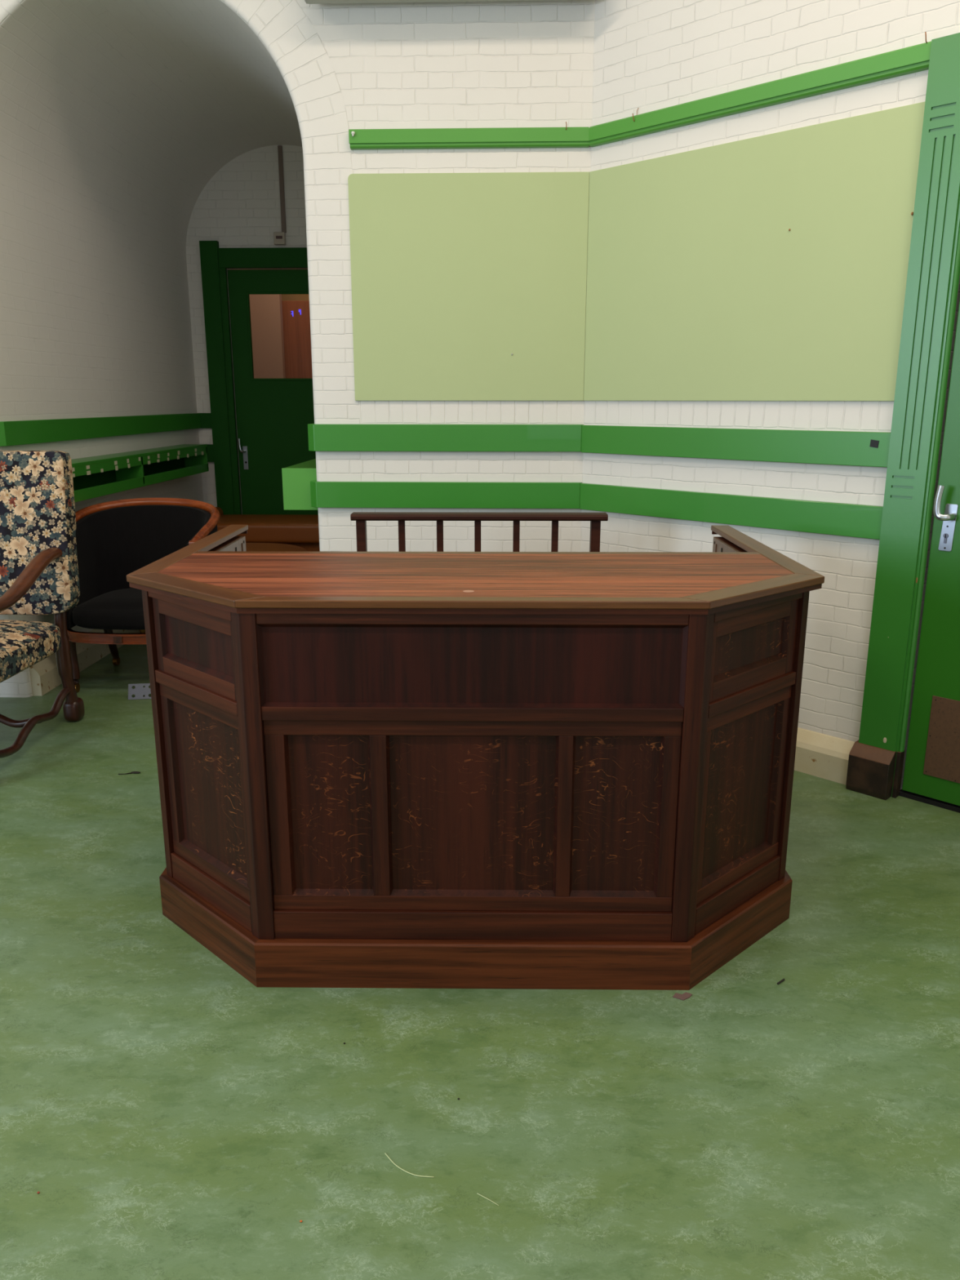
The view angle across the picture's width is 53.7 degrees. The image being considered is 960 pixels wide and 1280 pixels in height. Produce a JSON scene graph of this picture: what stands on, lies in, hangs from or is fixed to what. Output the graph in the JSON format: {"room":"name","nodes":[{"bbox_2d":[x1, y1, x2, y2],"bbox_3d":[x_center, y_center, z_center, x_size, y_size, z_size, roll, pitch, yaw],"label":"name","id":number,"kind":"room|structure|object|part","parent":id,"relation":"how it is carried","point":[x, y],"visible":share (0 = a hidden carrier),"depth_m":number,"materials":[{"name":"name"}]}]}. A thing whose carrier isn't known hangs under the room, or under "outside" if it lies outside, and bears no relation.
{"room":"reception lobby","nodes":[
{"label":"reception lobby","id":0,"kind":"room"},
{"bbox_2d":[0,177,203,631],"bbox_3d":[-2.250,-1.289,5.997,0.001,2.510,2.910,1,14,2],"label":"wall","id":1,"kind":"structure","parent":0,"point":[95,321],"depth_m":5.50,"materials":[{"name":"white paint"}]},
{"bbox_2d":[29,629,140,696],"bbox_3d":[-2.225,-0.152,6.280,0.050,0.168,2.920,1,14,2],"label":"baseboard","id":2,"kind":"structure","parent":1,"relation":"attached to","point":[45,677],"depth_m":5.05,"materials":[{"name":"beige wood"}]},
{"bbox_2d":[0,413,200,446],"bbox_3d":[-2.437,-1.341,5.940,0.430,0.115,2.950,1,14,2],"label":"trim","id":3,"kind":"structure","parent":1,"relation":"attached to","point":[36,431],"depth_m":5.43,"materials":[{"name":"green paint"}]},
{"bbox_2d":[71,444,208,502],"bbox_3d":[-2.168,-1.053,5.874,0.176,0.199,2.540,1,14,2],"label":"coat rack","id":4,"kind":"object","parent":1,"relation":"attached to","point":[93,477],"visible":0.68,"depth_m":5.85,"materials":[{"name":"green paint"}]},
{"bbox_2d":[200,413,212,428],"bbox_3d":[-2.138,-1.705,7.374,0.120,0.115,0.030,1,14,2],"label":"trim","id":5,"kind":"structure","parent":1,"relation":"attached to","point":[205,418],"depth_m":7.36,"materials":[{"name":"green paint"}]},
{"bbox_2d":[207,444,213,462],"bbox_3d":[-2.138,-1.464,7.436,0.120,0.134,0.030,1,14,2],"label":"trim","id":6,"kind":"structure","parent":1,"relation":"attached to","point":[210,446],"depth_m":7.42,"materials":[{"name":"green paint"}]},
{"bbox_2d":[0,0,302,257],"bbox_3d":[-1.490,-2.867,5.569,1.520,0.760,2.910,1,14,2],"label":"vault","id":7,"kind":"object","parent":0,"point":[118,113],"visible":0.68,"depth_m":5.14,"materials":[{"name":"white paint"}]},
{"bbox_2d":[186,144,307,514],"bbox_3d":[-1.401,-2.182,7.303,2.150,3.600,0.120,1,14,2],"label":"wall","id":8,"kind":"structure","parent":0,"point":[239,206],"depth_m":7.02,"materials":[{"name":"white paint"}]},
{"bbox_2d":[199,240,318,515],"bbox_3d":[-1.438,-1.689,7.357,1.276,2.617,0.100,1,14,2],"label":"door","id":9,"kind":"structure","parent":8,"relation":"in","point":[269,320],"depth_m":7.28,"materials":[{"name":"green paint"}]},
{"bbox_3d":[-2.011,-1.690,7.363,0.131,2.617,0.050,1,14,2],"label":"frame","id":10,"kind":"part","parent":9,"relation":"part of","materials":[{"name":"green paint"}]},
{"bbox_3d":[-1.850,-1.514,7.394,0.029,0.110,0.068,11,18,36],"label":"lever","id":11,"kind":"part","parent":9,"relation":"part of","materials":[{"name":"silver metal"}]},
{"bbox_3d":[-1.840,-1.429,7.447,0.036,0.180,0.004,1,14,2],"label":"lock plate","id":12,"kind":"part","parent":9,"relation":"part of","materials":[{"name":"silver metal"}]},
{"bbox_3d":[-1.437,-2.310,7.232,0.620,0.618,0.006,1,14,2],"label":"glass pane","id":13,"kind":"part","parent":9,"relation":"part of","materials":[{"name":"brown"}]},
{"bbox_2d":[273,231,285,244],"bbox_3d":[-1.481,-2.969,7.020,0.080,0.085,0.048,1,14,2],"label":"switch box","id":14,"kind":"object","parent":8,"relation":"attached to","point":[279,237],"visible":1,"depth_m":7.00,"materials":[{"name":"beige plastic"}]},
{"bbox_2d":[277,145,286,232],"bbox_3d":[-1.450,-3.299,6.952,0.032,0.587,0.016,1,14,2],"label":"conduit","id":15,"kind":"object","parent":8,"relation":"attached to","point":[279,147],"visible":1,"depth_m":6.94,"materials":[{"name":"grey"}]},
{"bbox_2d":[296,0,595,551],"bbox_3d":[-2.274,-1.789,4.328,5.520,4.300,0.001,1,14,2],"label":"wall","id":16,"kind":"structure","parent":0,"point":[504,64],"depth_m":4.12,"materials":[{"name":"white brick"}]},
{"bbox_2d":[0,0,362,697],"bbox_3d":[-1.544,-1.395,4.422,1.960,3.490,0.040,1,14,2],"label":"wall","id":17,"kind":"structure","parent":16,"relation":"attached to","point":[282,27],"depth_m":4.25,"materials":[{"name":"white brick"}]},
{"bbox_2d":[304,0,557,4],"bbox_3d":[-0.118,-2.754,3.889,1.233,0.213,0.220,1,14,2],"label":"housing","id":18,"kind":"object","parent":16,"relation":"attached to","point":[308,2],"visible":1,"depth_m":3.95,"materials":[{"name":"grey metal"}]},
{"bbox_2d":[347,171,589,400],"bbox_3d":[-0.052,-1.582,4.291,1.062,0.970,0.012,1,14,2],"label":"board","id":19,"kind":"object","parent":16,"relation":"attached to","point":[454,275],"visible":1,"depth_m":4.28,"materials":[{"name":"green paint"}]},
{"bbox_2d":[348,126,589,150],"bbox_3d":[-0.048,-2.182,4.128,1.044,0.075,0.034,1,14,2],"label":"trim","id":20,"kind":"structure","parent":16,"relation":"attached to","point":[508,137],"depth_m":4.12,"materials":[{"name":"green paint"}]},
{"bbox_2d":[0,644,959,1279],"bbox_3d":[-0.799,0.689,3.508,8.569,0.100,12.800,1,14,2],"label":"floor","id":21,"kind":"structure","parent":0,"point":[171,1114],"depth_m":2.11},
{"bbox_2d":[0,450,84,758],"bbox_3d":[-2.260,-0.131,3.982,0.825,1.257,0.932,1,14,2],"label":"armchair","id":22,"kind":"object","parent":21,"relation":"on","point":[39,569],"visible":1,"depth_m":4.21,"materials":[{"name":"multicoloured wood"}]},
{"bbox_3d":[-2.262,0.044,3.993,0.744,0.180,0.790,1,14,2],"label":"seat","id":23,"kind":"part","parent":22,"relation":"part of","materials":[{"name":"multicoloured fabric"}]},
{"bbox_3d":[-1.912,-0.213,3.904,0.084,0.231,0.846,1,14,2],"label":"arm","id":24,"kind":"part","parent":22,"relation":"part of","materials":[{"name":"brown wood"}]},
{"bbox_3d":[-2.248,-0.481,4.276,0.824,0.724,0.190,1,14,2],"label":"backrest","id":25,"kind":"part","parent":22,"relation":"part of","materials":[{"name":"multicoloured fabric"}]},
{"bbox_3d":[-1.927,-0.005,4.407,0.080,0.802,0.110,1,14,2],"label":"leg","id":26,"kind":"part","parent":22,"relation":"part of","materials":[{"name":"brown wood"}]},
{"bbox_2d":[118,771,140,774],"bbox_3d":[-1.429,0.541,3.870,0.086,0.008,0.016,-2,14,-7],"label":"dry leaf","id":27,"kind":"object","parent":21,"relation":"on","point":[131,772],"visible":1,"depth_m":3.87,"materials":[{"name":"black plant"}]},
{"bbox_2d":[128,683,151,699],"bbox_3d":[-1.712,0.261,4.838,0.156,0.074,0.035,-2,14,-7],"label":"plate","id":28,"kind":"object","parent":21,"relation":"on","point":[140,691],"visible":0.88,"depth_m":4.83,"materials":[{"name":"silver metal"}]},
{"bbox_2d":[66,497,220,692],"bbox_3d":[-1.788,-0.248,5.062,0.818,0.952,0.692,1,14,2],"label":"tub chair","id":29,"kind":"object","parent":21,"relation":"on","point":[115,540],"visible":0.5,"depth_m":5.18,"materials":[{"name":"black fabric"}]},
{"bbox_3d":[-2.107,0.100,4.917,0.050,0.255,0.061,-13,19,-41],"label":"leg","id":30,"kind":"part","parent":29,"relation":"part of","materials":[{"name":"brown wood"}]},
{"bbox_3d":[-1.788,-0.179,5.051,0.650,0.165,0.585,1,14,2],"label":"seat","id":31,"kind":"part","parent":29,"relation":"part of","materials":[{"name":"black fabric"}]},
{"bbox_3d":[-2.088,-0.023,5.377,0.051,0.282,0.091,4,15,17],"label":"leg","id":32,"kind":"part","parent":29,"relation":"part of","materials":[{"name":"brown wood"}]},
{"bbox_3d":[-1.785,-0.403,5.069,0.774,0.579,0.559,1,14,2],"label":"backrest","id":33,"kind":"part","parent":29,"relation":"part of","materials":[{"name":"black fabric"}]},
{"bbox_3d":[-1.785,-0.631,5.018,0.814,0.177,0.584,1,14,2],"label":"rail","id":34,"kind":"part","parent":29,"relation":"part of","materials":[{"name":"brown wood"}]},
{"bbox_2d":[215,506,319,551],"bbox_3d":[-1.441,-0.654,7.248,1.440,0.665,0.620,1,14,2],"label":"bench","id":35,"kind":"object","parent":21,"relation":"on","point":[302,531],"visible":0.3,"depth_m":6.91,"materials":[{"name":"brown wood"}]},
{"bbox_3d":[-1.441,-0.849,7.199,1.440,0.156,0.620,1,14,2],"label":"seat","id":36,"kind":"part","parent":35,"relation":"part of","materials":[{"name":"brown wood"}]},
{"bbox_2d":[245,542,307,551],"bbox_3d":[-1.636,-0.347,6.332,0.920,0.520,1.240,1,14,2],"label":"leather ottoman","id":37,"kind":"object","parent":21,"relation":"on","point":[249,546],"visible":0.09,"depth_m":6.45,"materials":[{"name":"brown leather"}]},
{"bbox_2d":[384,1152,434,1177],"bbox_3d":[-0.145,1.048,1.884,0.120,0.002,0.019,8,16,30],"label":"thread","id":38,"kind":"object","parent":21,"relation":"on","point":[384,1153],"visible":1,"depth_m":1.87,"materials":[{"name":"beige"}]},
{"bbox_2d":[126,524,824,990],"bbox_3d":[-0.012,0.236,3.009,1.868,1.024,1.395,0,14,1],"label":"reception desk","id":39,"kind":"object","parent":21,"relation":"on","point":[396,770],"visible":1,"depth_m":2.41,"materials":[{"name":"brown wood"}]},
{"bbox_3d":[-0.892,0.268,2.688,0.056,0.865,0.050,0,14,1],"label":"corner post","id":40,"kind":"part","parent":39,"relation":"part of","materials":[{"name":"brown wood"}]},
{"bbox_3d":[-0.750,-0.112,2.403,0.495,0.015,0.024,12,19,40],"label":"moulding","id":41,"kind":"part","parent":39,"relation":"part of","materials":[{"name":"brown wood"}]},
{"bbox_3d":[-0.736,-0.098,2.429,0.423,0.029,0.032,14,20,43],"label":"rail","id":42,"kind":"part","parent":39,"relation":"part of","materials":[{"name":"brown wood"}]},
{"bbox_3d":[-0.728,-0.063,2.434,0.367,0.041,0.020,14,20,43],"label":"rail","id":43,"kind":"part","parent":39,"relation":"part of","materials":[{"name":"brown wood"}]},
{"bbox_3d":[-0.736,0.133,2.487,0.423,0.035,0.032,14,20,43],"label":"rail","id":44,"kind":"part","parent":39,"relation":"part of","materials":[{"name":"brown wood"}]},
{"bbox_3d":[-0.730,0.017,2.452,0.367,0.122,0.013,14,20,43],"label":"panel","id":45,"kind":"part","parent":39,"relation":"part of","materials":[{"name":"brown wood"}]},
{"bbox_3d":[-0.734,0.170,2.498,0.421,0.039,0.020,14,20,43],"label":"rail","id":46,"kind":"part","parent":39,"relation":"part of","materials":[{"name":"brown wood"}]},
{"bbox_3d":[-0.728,0.096,2.474,0.367,0.043,0.020,14,20,43],"label":"rail","id":47,"kind":"part","parent":39,"relation":"part of","materials":[{"name":"brown wood"}]},
{"bbox_3d":[-0.729,0.401,2.550,0.362,0.435,0.015,14,20,43],"label":"panel","id":48,"kind":"part","parent":39,"relation":"part of","materials":[{"name":"brown wood"}]},
{"bbox_3d":[-0.734,0.630,2.615,0.421,0.041,0.020,14,20,43],"label":"rail","id":49,"kind":"part","parent":39,"relation":"part of","materials":[{"name":"brown wood"}]},
{"bbox_3d":[-0.736,0.689,2.628,0.423,0.078,0.032,14,20,43],"label":"rail","id":50,"kind":"part","parent":39,"relation":"part of","materials":[{"name":"brown wood"}]},
{"bbox_3d":[-0.896,-0.254,3.046,0.032,0.029,0.893,0,14,1],"label":"rail","id":51,"kind":"part","parent":39,"relation":"part of","materials":[{"name":"brown wood"}]},
{"bbox_3d":[-0.889,0.101,3.605,0.045,0.991,0.046,0,14,1],"label":"post","id":52,"kind":"part","parent":39,"relation":"part of","materials":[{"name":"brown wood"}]},
{"bbox_3d":[-0.563,0.347,2.375,0.064,0.865,0.059,0,14,1],"label":"corner post","id":53,"kind":"part","parent":39,"relation":"part of","materials":[{"name":"brown wood"}]},
{"bbox_3d":[-0.376,0.442,2.388,0.210,0.435,0.015,0,14,1],"label":"panel","id":54,"kind":"part","parent":39,"relation":"part of","materials":[{"name":"brown wood"}]},
{"bbox_3d":[-0.019,-0.054,2.256,1.024,0.029,0.032,0,14,1],"label":"rail","id":55,"kind":"part","parent":39,"relation":"part of","materials":[{"name":"brown wood"}]},
{"bbox_3d":[-0.019,0.062,2.278,1.024,0.206,0.012,0,14,1],"label":"panel","id":56,"kind":"part","parent":39,"relation":"part of","materials":[{"name":"brown wood"}]},
{"bbox_3d":[-0.018,0.443,2.384,0.423,0.435,0.015,0,14,1],"label":"panel","id":57,"kind":"part","parent":39,"relation":"part of","materials":[{"name":"brown wood"}]},
{"bbox_3d":[-0.019,-0.071,2.240,1.108,0.014,0.024,0,14,1],"label":"moulding","id":58,"kind":"part","parent":39,"relation":"part of","materials":[{"name":"brown wood"}]},
{"bbox_3d":[-0.019,0.177,2.315,1.024,0.035,0.032,0,14,1],"label":"rail","id":59,"kind":"part","parent":39,"relation":"part of","materials":[{"name":"brown wood"}]},
{"bbox_3d":[-0.019,0.213,2.327,1.022,0.039,0.020,0,14,1],"label":"rail","id":60,"kind":"part","parent":39,"relation":"part of","materials":[{"name":"brown wood"}]},
{"bbox_3d":[-0.019,0.673,2.444,1.022,0.041,0.020,0,14,1],"label":"rail","id":61,"kind":"part","parent":39,"relation":"part of","materials":[{"name":"brown wood"}]},
{"bbox_3d":[-0.019,0.733,2.456,1.024,0.078,0.032,0,14,1],"label":"rail","id":62,"kind":"part","parent":39,"relation":"part of","materials":[{"name":"brown wood"}]},
{"bbox_3d":[0.340,0.444,2.380,0.222,0.435,0.015,0,14,1],"label":"panel","id":63,"kind":"part","parent":39,"relation":"part of","materials":[{"name":"brown wood"}]},
{"bbox_3d":[0.525,0.350,2.363,0.064,0.865,0.059,0,14,1],"label":"corner post","id":64,"kind":"part","parent":39,"relation":"part of","materials":[{"name":"brown wood"}]},
{"bbox_3d":[0.879,0.106,3.586,0.045,0.991,0.046,0,14,1],"label":"post","id":65,"kind":"part","parent":39,"relation":"part of","materials":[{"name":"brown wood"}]},
{"bbox_3d":[0.876,-0.249,3.026,0.032,0.029,0.893,0,14,1],"label":"rail","id":66,"kind":"part","parent":39,"relation":"part of","materials":[{"name":"brown wood"}]},
{"bbox_3d":[0.700,0.634,2.600,0.421,0.041,0.020,-13,19,-42],"label":"rail","id":67,"kind":"part","parent":39,"relation":"part of","materials":[{"name":"brown wood"}]},
{"bbox_3d":[0.702,0.693,2.612,0.423,0.078,0.032,-13,19,-42],"label":"rail","id":68,"kind":"part","parent":39,"relation":"part of","materials":[{"name":"brown wood"}]},
{"bbox_3d":[0.699,0.404,2.539,0.354,0.435,0.015,-13,19,-42],"label":"panel","id":69,"kind":"part","parent":39,"relation":"part of","materials":[{"name":"brown wood"}]},
{"bbox_3d":[0.700,0.173,2.483,0.421,0.039,0.020,-13,19,-42],"label":"rail","id":70,"kind":"part","parent":39,"relation":"part of","materials":[{"name":"brown wood"}]},
{"bbox_3d":[0.694,0.097,2.458,0.354,0.049,0.020,-13,19,-42],"label":"rail","id":71,"kind":"part","parent":39,"relation":"part of","materials":[{"name":"brown wood"}]},
{"bbox_3d":[0.695,0.019,2.436,0.354,0.114,0.013,-13,19,-42],"label":"panel","id":72,"kind":"part","parent":39,"relation":"part of","materials":[{"name":"brown wood"}]},
{"bbox_3d":[0.702,0.137,2.471,0.423,0.035,0.032,-13,19,-42],"label":"rail","id":73,"kind":"part","parent":39,"relation":"part of","materials":[{"name":"brown wood"}]},
{"bbox_3d":[0.694,-0.058,2.418,0.354,0.043,0.020,-13,19,-42],"label":"rail","id":74,"kind":"part","parent":39,"relation":"part of","materials":[{"name":"brown wood"}]},
{"bbox_3d":[0.702,-0.093,2.413,0.423,0.029,0.032,-13,19,-42],"label":"rail","id":75,"kind":"part","parent":39,"relation":"part of","materials":[{"name":"brown wood"}]},
{"bbox_3d":[0.716,-0.108,2.387,0.495,0.015,0.024,-12,18,-39],"label":"moulding","id":76,"kind":"part","parent":39,"relation":"part of","materials":[{"name":"brown wood"}]},
{"bbox_3d":[0.862,0.273,2.669,0.056,0.865,0.050,0,14,1],"label":"corner post","id":77,"kind":"part","parent":39,"relation":"part of","materials":[{"name":"brown wood"}]},
{"bbox_2d":[350,511,608,551],"bbox_3d":[-0.003,-0.033,4.078,1.062,1.020,0.092,0,14,1],"label":"railing","id":78,"kind":"object","parent":21,"relation":"on","point":[361,518],"visible":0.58,"depth_m":3.93,"materials":[{"name":"brown wood"}]},
{"bbox_3d":[-0.496,-0.022,4.084,0.038,0.994,0.045,0,14,1],"label":"post","id":79,"kind":"part","parent":78,"relation":"part of","materials":[{"name":"brown wood"}]},
{"bbox_3d":[-0.003,-0.515,3.956,1.062,0.027,0.092,0,14,1],"label":"rail","id":80,"kind":"part","parent":78,"relation":"part of","materials":[{"name":"brown wood"}]},
{"bbox_3d":[0.481,-0.019,4.074,0.039,0.994,0.045,0,14,1],"label":"post","id":81,"kind":"part","parent":78,"relation":"part of","materials":[{"name":"brown wood"}]},
{"bbox_2d":[476,1192,498,1205],"bbox_3d":[0.015,1.067,1.810,0.050,0.001,0.002,10,17,34],"label":"thread","id":82,"kind":"object","parent":21,"relation":"on","point":[477,1193],"visible":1,"depth_m":1.81,"materials":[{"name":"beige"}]},
{"bbox_2d":[672,991,692,999],"bbox_3d":[0.518,0.910,2.427,0.038,0.002,0.036,9,17,31],"label":"paper scrap","id":83,"kind":"object","parent":21,"relation":"on","point":[686,995],"visible":1,"depth_m":2.42,"materials":[{"name":"brown paper"}]},
{"bbox_2d":[845,740,896,799],"bbox_3d":[1.518,0.500,3.670,0.092,0.186,0.157,-14,20,-43],"label":"wood block","id":84,"kind":"object","parent":21,"relation":"on","point":[870,769],"visible":0.88,"depth_m":3.63,"materials":[{"name":"brown wood"}]},
{"bbox_2d":[892,751,904,798],"bbox_3d":[1.599,0.511,3.627,0.040,0.186,0.014,-14,20,-43],"label":"frame foot","id":85,"kind":"object","parent":21,"relation":"on","point":[900,756],"visible":1,"depth_m":3.62,"materials":[{"name":"brown wood"}]},
{"bbox_2d":[580,0,959,789],"bbox_3d":[1.985,-1.421,2.876,0.150,4.300,4.100,-14,20,-43],"label":"wall","id":86,"kind":"structure","parent":0,"point":[649,55],"depth_m":3.73,"materials":[{"name":"white brick"}]},
{"bbox_2d":[579,483,883,539],"bbox_3d":[0.985,-0.556,3.999,0.030,0.121,1.445,-14,20,-43],"label":"trim","id":87,"kind":"structure","parent":86,"relation":"attached to","point":[852,520],"depth_m":3.90,"materials":[{"name":"green paint"}]},
{"bbox_2d":[581,425,890,467],"bbox_3d":[0.985,-0.814,3.933,0.030,0.124,1.445,-14,20,-43],"label":"trim","id":88,"kind":"structure","parent":86,"relation":"attached to","point":[852,448],"depth_m":3.83,"materials":[{"name":"green paint"}]},
{"bbox_2d":[583,102,924,400],"bbox_3d":[0.992,-1.452,3.776,0.012,0.970,1.441,-14,20,-43],"label":"board","id":89,"kind":"object","parent":86,"relation":"attached to","point":[700,287],"visible":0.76,"depth_m":3.68,"materials":[{"name":"green paint"}]},
{"bbox_2d":[588,41,931,146],"bbox_3d":[0.986,-2.052,3.615,0.034,0.075,1.439,-14,20,-43],"label":"trim","id":90,"kind":"structure","parent":86,"relation":"attached to","point":[913,59],"depth_m":3.51,"materials":[{"name":"green paint"}]},
{"bbox_2d":[794,727,854,784],"bbox_3d":[0.982,0.370,4.221,0.050,0.168,1.420,-14,20,-43],"label":"baseboard","id":91,"kind":"structure","parent":86,"relation":"attached to","point":[820,755],"depth_m":3.81,"materials":[{"name":"beige wood"}]},
{"bbox_2d":[869,439,879,448],"bbox_3d":[1.440,-0.716,3.464,0.002,0.030,0.032,-14,20,-43],"label":"tape patch","id":92,"kind":"object","parent":86,"relation":"attached to","point":[873,443],"visible":1,"depth_m":3.46,"materials":[{"name":"black"}]},
{"bbox_2d":[858,32,959,813],"bbox_3d":[1.931,-0.589,3.020,0.118,2.617,1.225,-14,20,-43],"label":"door","id":93,"kind":"structure","parent":86,"relation":"in","point":[931,774],"depth_m":3.38,"materials":[{"name":"green paint"}]},
{"bbox_3d":[1.936,0.420,3.267,0.003,0.308,0.765,-14,20,-43],"label":"kick plate","id":94,"kind":"part","parent":93,"relation":"part of","materials":[{"name":"brown metal"}]},
{"bbox_3d":[1.621,-0.477,3.306,0.070,0.124,0.028,4,15,14],"label":"lever","id":95,"kind":"part","parent":93,"relation":"part of","materials":[{"name":"silver metal"}]},
{"bbox_3d":[1.653,-0.397,3.352,0.003,0.166,0.049,-14,20,-43],"label":"lock plate","id":96,"kind":"part","parent":93,"relation":"part of","materials":[{"name":"silver metal"}]},
{"label":"wall","id":97,"kind":"structure","parent":0,"visible":0},
{"bbox_2d":[281,458,318,510],"bbox_3d":[-0.825,-1.042,5.832,0.176,0.201,2.528,1,14,2],"label":"wall shelf","id":98,"kind":"object","parent":97,"relation":"attached to","point":[296,478],"visible":0.36,"depth_m":4.61,"materials":[{"name":"green paint"}]},
{"bbox_2d":[307,423,583,451],"bbox_3d":[-0.114,-1.307,5.867,1.299,0.124,2.960,1,14,2],"label":"trim","id":99,"kind":"structure","parent":97,"relation":"attached to","point":[322,437],"depth_m":4.43,"materials":[{"name":"green paint"}]},
{"bbox_2d":[310,480,582,508],"bbox_3d":[-0.114,-1.049,5.932,1.299,0.122,2.960,1,14,2],"label":"trim","id":100,"kind":"structure","parent":97,"relation":"attached to","point":[445,495],"depth_m":4.50,"materials":[{"name":"green paint"}]}
]}

